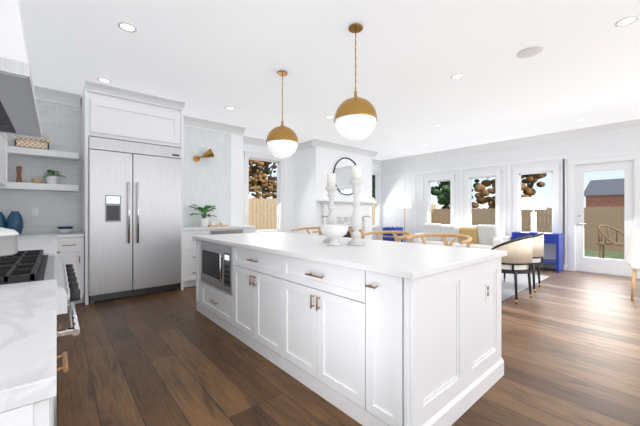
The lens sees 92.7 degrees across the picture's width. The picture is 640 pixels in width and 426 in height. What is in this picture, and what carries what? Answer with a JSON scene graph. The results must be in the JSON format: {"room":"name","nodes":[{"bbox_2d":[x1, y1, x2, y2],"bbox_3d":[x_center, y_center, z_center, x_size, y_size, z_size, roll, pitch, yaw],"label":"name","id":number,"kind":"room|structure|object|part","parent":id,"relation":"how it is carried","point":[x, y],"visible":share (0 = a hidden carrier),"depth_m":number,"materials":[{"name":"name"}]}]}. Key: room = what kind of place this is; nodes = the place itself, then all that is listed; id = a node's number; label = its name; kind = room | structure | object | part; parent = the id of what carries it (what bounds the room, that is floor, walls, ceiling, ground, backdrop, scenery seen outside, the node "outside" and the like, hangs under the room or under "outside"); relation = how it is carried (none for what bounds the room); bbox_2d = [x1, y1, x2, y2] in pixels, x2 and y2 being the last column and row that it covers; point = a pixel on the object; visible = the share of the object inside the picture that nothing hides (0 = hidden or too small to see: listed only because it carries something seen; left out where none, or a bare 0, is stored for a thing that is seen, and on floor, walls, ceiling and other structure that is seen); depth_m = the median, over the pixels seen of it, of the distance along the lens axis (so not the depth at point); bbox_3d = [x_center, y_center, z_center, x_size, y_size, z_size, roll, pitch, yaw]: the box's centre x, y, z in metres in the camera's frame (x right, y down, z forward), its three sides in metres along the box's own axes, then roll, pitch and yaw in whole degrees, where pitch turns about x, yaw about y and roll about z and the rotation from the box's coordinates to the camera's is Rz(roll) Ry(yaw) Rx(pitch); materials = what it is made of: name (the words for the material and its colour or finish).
{"room":"kitchen","nodes":[
{"label":"kitchen","id":0,"kind":"room"},
{"bbox_2d":[231,134,242,224],"bbox_3d":[-3.133,-0.250,5.321,3.510,2.900,0.750,0,0,-41],"label":"wall","id":1,"kind":"structure","parent":0,"point":[236,179],"depth_m":6.09,"materials":[{"name":"white paint"}]},
{"bbox_2d":[0,179,78,191],"bbox_3d":[-3.785,-0.378,4.070,0.881,0.146,0.268,0,0,-41],"label":"shelf","id":2,"kind":"object","parent":1,"relation":"attached to","point":[40,187],"depth_m":4.02,"materials":[{"name":"white wood"}]},
{"bbox_2d":[16,166,21,181],"bbox_3d":[-3.907,-0.501,3.960,0.062,0.220,0.062,0,0,-41],"label":"peppermill","id":3,"kind":"object","parent":2,"relation":"on","point":[19,172],"visible":0.81,"depth_m":3.94,"materials":[{"name":"brown wood"}]},
{"bbox_3d":[-3.765,-0.421,4.056,0.110,0.060,0.110,0,0,-41],"label":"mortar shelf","id":4,"kind":"part","parent":2,"relation":"part of","materials":[{"name":"beige wood"}]},
{"bbox_2d":[43,170,64,183],"bbox_3d":[-3.622,-0.490,4.173,0.252,0.197,0.220,0,0,-41],"label":"potted plant","id":5,"kind":"object","parent":2,"relation":"on","point":[51,179],"visible":0.94,"depth_m":4.13,"materials":[{"name":"white ceramic"}]},
{"bbox_2d":[0,97,81,233],"bbox_3d":[-3.861,-0.250,4.191,0.928,2.900,0.008,0,0,-41],"label":"tile","id":6,"kind":"structure","parent":1,"relation":"attached to","point":[61,125],"depth_m":4.27,"materials":[{"name":"white tile"}]},
{"bbox_2d":[32,207,38,215],"bbox_3d":[-3.883,-0.020,4.162,0.070,0.116,0.008,0,0,-41],"label":"outlet","id":7,"kind":"object","parent":6,"relation":"attached to","point":[35,211],"visible":1,"depth_m":4.16,"materials":[{"name":"white plastic"}]},
{"bbox_2d":[8,146,78,160],"bbox_3d":[-3.785,-0.797,4.070,0.881,0.085,0.268,0,0,-41],"label":"shelf","id":8,"kind":"object","parent":1,"relation":"attached to","point":[39,153],"visible":1,"depth_m":4.04,"materials":[{"name":"white wood"}]},
{"bbox_2d":[15,134,48,149],"bbox_3d":[-3.815,-0.960,4.052,0.320,0.237,0.200,0,0,-41],"label":"basket","id":9,"kind":"object","parent":8,"relation":"on","point":[31,143],"visible":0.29,"depth_m":4.01,"materials":[{"name":"beige wicker"}]},
{"bbox_2d":[33,85,80,106],"bbox_3d":[-3.770,-1.630,4.183,0.760,0.140,0.140,0,0,-41],"label":"crown molding","id":10,"kind":"structure","parent":1,"relation":"attached to","point":[54,95],"depth_m":4.27,"materials":[{"name":"white wood"}]},
{"bbox_2d":[184,125,230,226],"bbox_3d":[-2.170,-0.250,5.651,1.100,2.900,0.008,0,0,-41],"label":"tile","id":11,"kind":"structure","parent":1,"relation":"attached to","point":[207,181],"depth_m":5.70,"materials":[{"name":"white tile"}]},
{"bbox_2d":[193,149,213,161],"bbox_3d":[-2.094,-1.055,5.540,0.331,0.250,0.259,0,0,-41],"label":"brass sconce","id":12,"kind":"object","parent":11,"relation":"attached to","point":[206,154],"visible":1,"depth_m":5.52,"materials":[{"name":"brown metal"}]},
{"bbox_2d":[184,115,245,136],"bbox_3d":[-2.021,-1.630,5.693,1.340,0.140,0.140,0,0,-41],"label":"crown molding","id":13,"kind":"structure","parent":1,"relation":"attached to","point":[188,121],"depth_m":5.72,"materials":[{"name":"white wood"}]},
{"bbox_2d":[243,143,380,232],"bbox_3d":[0.040,-0.250,8.456,5.390,2.900,0.150,0,0,-41],"label":"wall","id":14,"kind":"structure","parent":0,"point":[289,193],"depth_m":7.64,"materials":[{"name":"white paint"}]},
{"bbox_2d":[243,151,283,232],"bbox_3d":[-1.336,-0.163,7.241,1.100,2.465,0.172,0,0,-41],"label":"window","id":15,"kind":"structure","parent":14,"relation":"in","point":[248,155],"depth_m":7.31,"materials":[{"name":"white wood"}]},
{"bbox_2d":[243,136,296,151],"bbox_3d":[-1.240,-1.630,7.160,1.760,0.140,0.140,0,0,-41],"label":"crown molding","id":16,"kind":"structure","parent":14,"relation":"attached to","point":[246,139],"depth_m":6.95,"materials":[{"name":"white"}]},
{"bbox_2d":[372,169,380,239],"bbox_3d":[1.556,-0.163,9.737,1.100,2.465,0.172,0,0,-41],"label":"window","id":17,"kind":"structure","parent":14,"relation":"in","point":[377,225],"depth_m":9.98,"materials":[{"name":"white wood"}]},
{"bbox_2d":[372,159,381,164],"bbox_3d":[1.455,-1.630,9.486,1.260,0.140,0.140,0,0,-41],"label":"crown molding","id":18,"kind":"structure","parent":14,"relation":"attached to","point":[374,161],"depth_m":9.82,"materials":[{"name":"white"}]},
{"bbox_2d":[20,0,639,159],"bbox_3d":[1.611,-1.740,3.834,9.050,0.080,9.200,0,0,-41],"label":"ceiling","id":19,"kind":"structure","parent":0,"point":[210,60],"depth_m":3.42,"materials":[{"name":"white paint"}]},
{"bbox_2d":[97,78,110,82],"bbox_3d":[-2.762,-1.696,3.904,0.150,0.008,0.150,0,0,-41],"label":"recessed light","id":20,"kind":"object","parent":19,"relation":"in","point":[104,80],"visible":1,"depth_m":3.90,"materials":[{"name":"white"}]},
{"bbox_2d":[118,22,136,32],"bbox_3d":[-1.759,-1.696,2.788,0.150,0.008,0.150,0,0,-41],"label":"recessed light","id":21,"kind":"object","parent":19,"relation":"in","point":[127,27],"visible":1,"depth_m":2.79,"materials":[{"name":"white"}]},
{"bbox_2d":[266,70,298,157],"bbox_3d":[-0.453,-1.181,3.678,0.392,1.036,0.392,0,0,-41],"label":"pendant light","id":22,"kind":"object","parent":19,"relation":"hanging from","point":[282,141],"visible":1,"depth_m":3.55,"materials":[{"name":"white glass"}]},
{"bbox_2d":[334,23,376,140],"bbox_3d":[0.324,-1.181,2.777,0.392,1.036,0.392,0,0,-41],"label":"pendant light","id":23,"kind":"object","parent":19,"relation":"hanging from","point":[355,118],"visible":1,"depth_m":2.65,"materials":[{"name":"white glass"}]},
{"bbox_2d":[451,73,463,78],"bbox_3d":[1.710,-1.696,3.788,0.150,0.008,0.150,0,0,-41],"label":"recessed light","id":24,"kind":"object","parent":19,"relation":"in","point":[458,76],"visible":1,"depth_m":3.79,"materials":[{"name":"white"}]},
{"bbox_2d":[516,46,543,57],"bbox_3d":[2.215,-1.696,3.219,0.240,0.007,0.240,0,0,-41],"label":"ceiling speaker","id":25,"kind":"object","parent":19,"relation":"attached to","point":[528,52],"visible":1,"depth_m":3.22,"materials":[{"name":"white plastic"}]},
{"bbox_2d":[615,16,638,26],"bbox_3d":[2.715,-1.696,2.700,0.150,0.008,0.150,0,0,-41],"label":"recessed light","id":26,"kind":"object","parent":19,"relation":"in","point":[626,21],"visible":1,"depth_m":2.70,"materials":[{"name":"white"}]},
{"bbox_2d":[296,147,371,239],"bbox_3d":[0.419,-0.250,8.154,2.050,2.900,0.798,0,0,-41],"label":"wall","id":27,"kind":"structure","parent":0,"point":[315,166],"depth_m":7.49,"materials":[{"name":"white paint"}]},
{"bbox_2d":[296,140,312,150],"bbox_3d":[-0.355,-1.630,7.375,0.140,0.140,0.630,0,0,-41],"label":"crown molding","id":28,"kind":"structure","parent":27,"relation":"attached to","point":[304,145],"depth_m":7.41,"materials":[{"name":"white"}]},
{"bbox_2d":[333,157,355,194],"bbox_3d":[0.693,-0.940,7.837,0.972,0.972,0.035,0,0,-41],"label":"round mirror","id":29,"kind":"object","parent":27,"relation":"attached to","point":[342,170],"visible":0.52,"depth_m":7.78,"materials":[{"name":"black mirror"}]},
{"bbox_2d":[311,139,378,157],"bbox_3d":[0.725,-1.630,7.799,2.330,0.140,0.140,0,0,-41],"label":"crown molding","id":30,"kind":"structure","parent":27,"relation":"attached to","point":[315,142],"depth_m":7.67,"materials":[{"name":"white"}]},
{"bbox_2d":[57,266,639,425],"bbox_3d":[1.611,1.230,3.834,9.050,0.060,9.200,0,0,-41],"label":"floor","id":31,"kind":"structure","parent":0,"point":[570,348],"depth_m":2.35,"materials":[{"name":"brown wood"}]},
{"bbox_2d":[0,279,68,425],"bbox_3d":[-1.020,0.740,0.707,0.672,0.920,1.024,0,0,-41],"label":"base cabinet","id":32,"kind":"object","parent":31,"relation":"on","point":[29,357],"depth_m":0.63,"materials":[{"name":"white"}]},
{"bbox_2d":[18,235,60,329],"bbox_3d":[-2.839,0.740,2.814,0.672,0.920,2.159,0,0,-41],"label":"countertop","id":33,"kind":"structure","parent":31,"relation":"on","point":[47,245],"depth_m":2.71,"materials":[{"name":"white stone"}]},
{"bbox_2d":[0,250,81,425],"bbox_3d":[-1.720,0.720,1.567,0.736,0.960,1.180,0,0,-41],"label":"range","id":34,"kind":"object","parent":31,"relation":"on","point":[27,266],"visible":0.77,"depth_m":1.48,"materials":[{"name":"metal"}]},
{"bbox_2d":[0,227,18,256],"bbox_3d":[-1.947,0.153,1.781,0.272,0.200,0.344,0,0,-41],"label":"pot","id":35,"kind":"object","parent":34,"relation":"on","point":[8,242],"visible":1,"depth_m":1.78,"materials":[{"name":"white ceramic"}]},
{"bbox_2d":[18,232,83,304],"bbox_3d":[-3.647,0.740,3.941,0.921,0.920,0.644,0,0,-41],"label":"countertop","id":36,"kind":"structure","parent":31,"relation":"on","point":[70,247],"depth_m":3.97,"materials":[{"name":"white"}]},
{"bbox_2d":[0,212,6,227],"bbox_3d":[-3.997,0.134,3.789,0.150,0.290,0.150,0,0,-41],"label":"vase","id":37,"kind":"object","parent":36,"relation":"on","point":[2,221],"visible":0.67,"depth_m":3.78,"materials":[{"name":"blue"}]},
{"bbox_2d":[6,211,23,234],"bbox_3d":[-3.864,0.129,3.864,0.156,0.300,0.156,0,0,-41],"label":"vase","id":38,"kind":"object","parent":36,"relation":"on","point":[15,221],"visible":0.79,"depth_m":3.82,"materials":[{"name":"blue ceramic"}]},
{"bbox_2d":[56,226,73,233],"bbox_3d":[-3.460,0.232,4.147,0.200,0.093,0.200,0,0,-41],"label":"bowl","id":39,"kind":"object","parent":36,"relation":"on","point":[65,229],"depth_m":4.10,"materials":[{"name":"white ceramic"}]},
{"bbox_2d":[82,80,184,304],"bbox_3d":[-2.785,-0.249,4.589,1.220,2.898,0.788,0,0,-41],"label":"fridge","id":40,"kind":"object","parent":31,"relation":"on","point":[133,187],"visible":1,"depth_m":4.29,"materials":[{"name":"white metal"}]},
{"bbox_2d":[184,225,255,286],"bbox_3d":[-1.872,0.723,5.463,1.295,0.955,0.659,0,0,-41],"label":"cabinet","id":41,"kind":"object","parent":31,"relation":"on","point":[189,260],"depth_m":4.96,"materials":[{"name":"white wood"}]},
{"bbox_2d":[188,205,215,226],"bbox_3d":[-2.041,0.048,5.384,0.537,0.390,0.520,0,0,-41],"label":"potted plant","id":42,"kind":"object","parent":41,"relation":"on","point":[204,220],"visible":1,"depth_m":5.34,"materials":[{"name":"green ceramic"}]},
{"bbox_2d":[208,221,227,226],"bbox_3d":[-1.881,0.194,5.569,0.330,0.100,0.230,0,0,-41],"label":"tray","id":43,"kind":"object","parent":41,"relation":"on","point":[212,224],"depth_m":5.45,"materials":[{"name":"brown wood"}]},
{"bbox_2d":[291,227,322,234],"bbox_3d":[-0.143,0.704,4.432,0.534,0.995,0.588,0,0,-38],"label":"stool","id":44,"kind":"object","parent":31,"relation":"on","point":[318,230],"visible":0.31,"depth_m":4.64,"materials":[{"name":"brown wood"}]},
{"bbox_2d":[321,228,364,238],"bbox_3d":[0.299,0.704,3.919,0.534,0.995,0.588,0,0,-43],"label":"stool","id":45,"kind":"object","parent":31,"relation":"on","point":[351,230],"visible":0.15,"depth_m":4.00,"materials":[{"name":"brown wood"}]},
{"bbox_2d":[317,199,376,238],"bbox_3d":[0.831,0.440,7.676,1.960,1.520,0.460,0,0,-41],"label":"fireplace","id":46,"kind":"object","parent":31,"relation":"on","point":[343,210],"visible":0.44,"depth_m":7.76,"materials":[{"name":"stone"}]},
{"bbox_2d":[192,236,503,425],"bbox_3d":[-0.109,0.758,3.004,1.258,0.885,3.050,0,0,-41],"label":"kitchen island","id":47,"kind":"object","parent":31,"relation":"on","point":[370,332],"depth_m":1.88,"materials":[{"name":"white wood"}]},
{"bbox_2d":[196,232,506,279],"bbox_3d":[-0.101,0.297,3.017,1.250,0.035,3.100,0,0,-41],"label":"island countertop","id":48,"kind":"structure","parent":47,"relation":"on","point":[417,261],"depth_m":2.16,"materials":[{"name":"white stone"}]},
{"bbox_2d":[323,173,339,242],"bbox_3d":[0.109,-0.052,2.934,0.160,0.661,0.160,0,0,-41],"label":"candlestick","id":49,"kind":"object","parent":48,"relation":"on","point":[331,188],"visible":0.75,"depth_m":2.90,"materials":[{"name":"white ceramic"}]},
{"bbox_2d":[320,225,348,245],"bbox_3d":[0.125,0.193,2.671,0.260,0.172,0.260,0,0,-41],"label":"footed bowl","id":50,"kind":"object","parent":48,"relation":"on","point":[334,233],"visible":1,"depth_m":2.59,"materials":[{"name":"white ceramic"}]},
{"bbox_2d":[347,165,364,245],"bbox_3d":[0.317,-0.070,2.671,0.160,0.696,0.160,0,0,-41],"label":"candlestick","id":51,"kind":"object","parent":48,"relation":"on","point":[356,182],"visible":1,"depth_m":2.64,"materials":[{"name":"white ceramic"}]},
{"bbox_2d":[361,231,412,242],"bbox_3d":[0.746,0.704,3.402,0.534,0.995,0.588,0,0,-39],"label":"stool","id":52,"kind":"object","parent":31,"relation":"on","point":[396,237],"visible":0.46,"depth_m":3.56,"materials":[{"name":"brown wood"}]},
{"bbox_2d":[382,227,402,241],"bbox_3d":[2.149,0.810,8.988,0.430,0.780,0.430,0,0,-41],"label":"side table","id":53,"kind":"object","parent":31,"relation":"on","point":[388,237],"visible":0.4,"depth_m":8.85,"materials":[{"name":"blue paint"}]},
{"bbox_2d":[398,199,410,241],"bbox_3d":[2.535,0.390,9.123,0.380,1.620,0.380,0,0,-41],"label":"floor lamp","id":54,"kind":"object","parent":31,"relation":"on","point":[404,203],"visible":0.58,"depth_m":8.98,"materials":[{"name":"white fabric"}]},
{"bbox_2d":[406,233,471,247],"bbox_3d":[1.148,0.704,2.936,0.534,0.995,0.588,0,0,-44],"label":"stool","id":55,"kind":"object","parent":31,"relation":"on","point":[456,236],"visible":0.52,"depth_m":3.09,"materials":[{"name":"brown wood"}]},
{"bbox_2d":[414,223,511,248],"bbox_3d":[3.491,0.733,7.563,0.870,0.934,2.152,0,0,-41],"label":"sofa","id":56,"kind":"object","parent":31,"relation":"on","point":[483,236],"visible":0.58,"depth_m":7.24,"materials":[{"name":"white fabric"}]},
{"bbox_2d":[501,273,549,301],"bbox_3d":[2.248,1.196,6.081,2.750,0.006,3.230,0,0,-41],"label":"rug","id":57,"kind":"object","parent":31,"relation":"on","point":[507,288],"visible":0.21,"depth_m":5.16,"materials":[{"name":"white fabric"}]},
{"bbox_2d":[490,236,531,303],"bbox_3d":[2.630,0.747,4.296,0.650,0.892,0.598,0,0,-37],"label":"barrel chair","id":58,"kind":"object","parent":57,"relation":"on","point":[516,260],"visible":0.83,"depth_m":4.02,"materials":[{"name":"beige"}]},
{"bbox_2d":[504,233,543,292],"bbox_3d":[3.215,0.747,4.881,0.598,0.892,0.650,0,0,43],"label":"barrel chair","id":59,"kind":"object","parent":57,"relation":"on","point":[537,249],"visible":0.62,"depth_m":4.60,"materials":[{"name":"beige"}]},
{"bbox_2d":[512,232,563,272],"bbox_3d":[4.668,0.812,6.566,0.412,0.775,0.840,0,0,-41],"label":"console","id":60,"kind":"object","parent":31,"relation":"on","point":[557,239],"visible":0.67,"depth_m":6.26,"materials":[{"name":"blue paint"}]},
{"bbox_2d":[521,197,546,232],"bbox_3d":[4.633,0.043,6.615,0.460,0.760,0.460,0,0,-41],"label":"light","id":61,"kind":"object","parent":60,"relation":"on","point":[533,203],"visible":0.98,"depth_m":6.50,"materials":[{"name":"white fabric"}]},
{"bbox_2d":[627,229,639,300],"bbox_3d":[4.559,0.711,4.093,0.480,0.979,0.520,0,0,-26],"label":"dining chair","id":62,"kind":"object","parent":31,"relation":"on","point":[633,259],"visible":1,"depth_m":4.16,"materials":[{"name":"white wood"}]},
{"bbox_2d":[381,128,639,263],"bbox_3d":[5.029,-0.250,6.685,0.150,2.900,9.050,0,0,-41],"label":"wall","id":63,"kind":"structure","parent":0,"point":[615,143],"depth_m":7.47,"materials":[{"name":"white paint"}]},
{"bbox_2d":[424,174,454,224],"bbox_3d":[3.373,0.013,8.572,0.172,2.115,0.910,0,0,-41],"label":"window","id":64,"kind":"structure","parent":63,"relation":"in","point":[439,178],"depth_m":8.64,"materials":[{"name":"white wood"}]},
{"bbox_2d":[384,155,566,263],"bbox_3d":[3.633,-0.068,8.176,0.014,2.285,4.730,0,0,-41],"label":"trim","id":65,"kind":"structure","parent":63,"relation":"attached to","point":[563,191],"depth_m":7.29,"materials":[{"name":"white wood"}]},
{"bbox_2d":[464,169,501,226],"bbox_3d":[4.117,0.013,7.709,0.172,2.115,0.890,0,0,-41],"label":"window","id":66,"kind":"structure","parent":63,"relation":"in","point":[470,176],"depth_m":7.67,"materials":[{"name":"white wood"}]},
{"bbox_2d":[380,119,639,165],"bbox_3d":[4.870,-1.630,6.647,0.140,0.140,8.900,0,0,-41],"label":"crown molding","id":67,"kind":"structure","parent":63,"relation":"attached to","point":[631,124],"depth_m":6.86,"materials":[{"name":"white wood"}]},
{"bbox_2d":[512,164,559,259],"bbox_3d":[4.853,0.013,6.857,0.172,2.115,0.900,0,0,-41],"label":"window","id":68,"kind":"structure","parent":63,"relation":"in","point":[550,249],"depth_m":6.68,"materials":[{"name":"white wood"}]},
{"bbox_2d":[535,263,567,269],"bbox_3d":[3.597,1.137,8.217,0.016,0.125,4.860,0,0,-41],"label":"baseboard","id":69,"kind":"structure","parent":63,"relation":"attached to","point":[546,265],"depth_m":6.58,"materials":[{"name":"white wood"}]},
{"bbox_2d":[567,152,639,278],"bbox_3d":[5.585,0.043,6.009,0.172,2.315,1.100,0,0,-41],"label":"door","id":70,"kind":"structure","parent":63,"relation":"in","point":[629,163],"depth_m":6.02,"materials":[{"name":"white wood"}]},
{"bbox_3d":[-1.562,-0.250,0.700,0.150,2.900,8.600,0,0,-41],"label":"wall","id":71,"kind":"structure","parent":0,"visible":0},
{"bbox_2d":[0,132,7,186],"bbox_3d":[-3.054,-0.600,2.714,0.216,0.600,2.000,0,0,-41],"label":"shelf unit","id":72,"kind":"object","parent":71,"relation":"attached to","point":[3,159],"visible":0.95,"depth_m":3.32,"materials":[{"name":"white wood"}]},
{"bbox_2d":[0,0,41,136],"bbox_3d":[-1.752,-1.109,1.474,0.566,1.179,1.248,0,0,-41],"label":"range hood","id":73,"kind":"object","parent":71,"relation":"attached to","point":[19,114],"visible":1,"depth_m":1.24,"materials":[{"name":"white paint"}]},
{"label":"outside","id":74,"kind":"structure","parent":0,"visible":0},
{"bbox_2d":[525,222,623,258],"bbox_3d":[14.901,1.550,19.467,72.000,0.100,58.000,0,0,-41],"label":"ground","id":75,"kind":"structure","parent":74,"point":[608,254],"depth_m":11.30,"materials":[{"name":"green plant"}]},
{"bbox_2d":[249,169,270,184],"bbox_3d":[-7.445,-3.603,19.934,8.315,10.220,5.137,0,0,-41],"label":"tree","id":76,"kind":"object","parent":75,"relation":"on","point":[267,173],"depth_m":20.89,"materials":[{"name":"green plant"}]},
{"bbox_2d":[249,160,274,198],"bbox_3d":[-5.321,-2.542,18.534,5.264,8.099,6.543,0,0,-41],"label":"tree","id":77,"kind":"object","parent":75,"relation":"on","point":[255,187],"visible":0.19,"depth_m":18.12,"materials":[{"name":"brown plant"}]},
{"bbox_2d":[249,159,276,198],"bbox_3d":[-4.327,-2.873,20.499,6.448,8.761,6.324,0,0,-41],"label":"tree","id":78,"kind":"object","parent":75,"relation":"on","point":[271,180],"visible":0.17,"depth_m":20.45,"materials":[{"name":"brown plant"}]},
{"bbox_2d":[249,197,435,229],"bbox_3d":[-0.354,0.490,11.888,19.000,2.020,0.060,0,0,-41],"label":"fence","id":79,"kind":"object","parent":75,"relation":"on","point":[262,213],"visible":0.06,"depth_m":10.50,"materials":[{"name":"brown wood"}]},
{"bbox_2d":[372,175,374,198],"bbox_3d":[5.242,-1.885,24.884,6.946,6.790,5.962,0,0,-41],"label":"tree","id":80,"kind":"object","parent":75,"relation":"on","point":[373,186],"visible":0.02,"depth_m":23.93,"materials":[{"name":"green plant"}]},
{"bbox_2d":[431,179,479,208],"bbox_3d":[9.470,-1.989,21.098,5.961,6.999,4.796,0,0,-41],"label":"tree","id":81,"kind":"object","parent":75,"relation":"on","point":[443,196],"visible":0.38,"depth_m":20.35,"materials":[{"name":"green plant"}]},
{"bbox_2d":[472,173,546,231],"bbox_3d":[11.953,-1.684,18.021,5.741,6.390,5.701,0,0,-41],"label":"tree","id":82,"kind":"object","parent":75,"relation":"on","point":[528,189],"visible":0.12,"depth_m":17.59,"materials":[{"name":"brown plant"}]},
{"bbox_2d":[432,207,623,251],"bbox_3d":[12.774,0.625,10.498,0.060,1.750,19.200,0,0,-41],"label":"fence","id":83,"kind":"object","parent":75,"relation":"on","point":[603,215],"visible":0.27,"depth_m":12.55,"materials":[{"name":"brown wood"}]},
{"bbox_2d":[584,178,623,227],"bbox_3d":[38.192,-1.150,27.683,10.600,5.300,20.600,0,0,-41],"label":"house","id":84,"kind":"structure","parent":75,"relation":"on","point":[604,193],"depth_m":31.47,"materials":[{"name":"brick"}]},
{"bbox_2d":[584,256,623,259],"bbox_3d":[6.264,1.360,7.718,3.030,0.280,7.500,0,0,-41],"label":"patio","id":85,"kind":"structure","parent":75,"relation":"on","point":[604,258],"depth_m":8.18,"materials":[{"name":"grey"}]},
{"bbox_2d":[597,225,623,258],"bbox_3d":[7.394,0.760,7.657,0.660,0.920,0.630,0,0,-41],"label":"outdoor chair","id":86,"kind":"object","parent":85,"relation":"on","point":[605,242],"visible":0.67,"depth_m":7.71,"materials":[{"name":"wood"}]}
]}

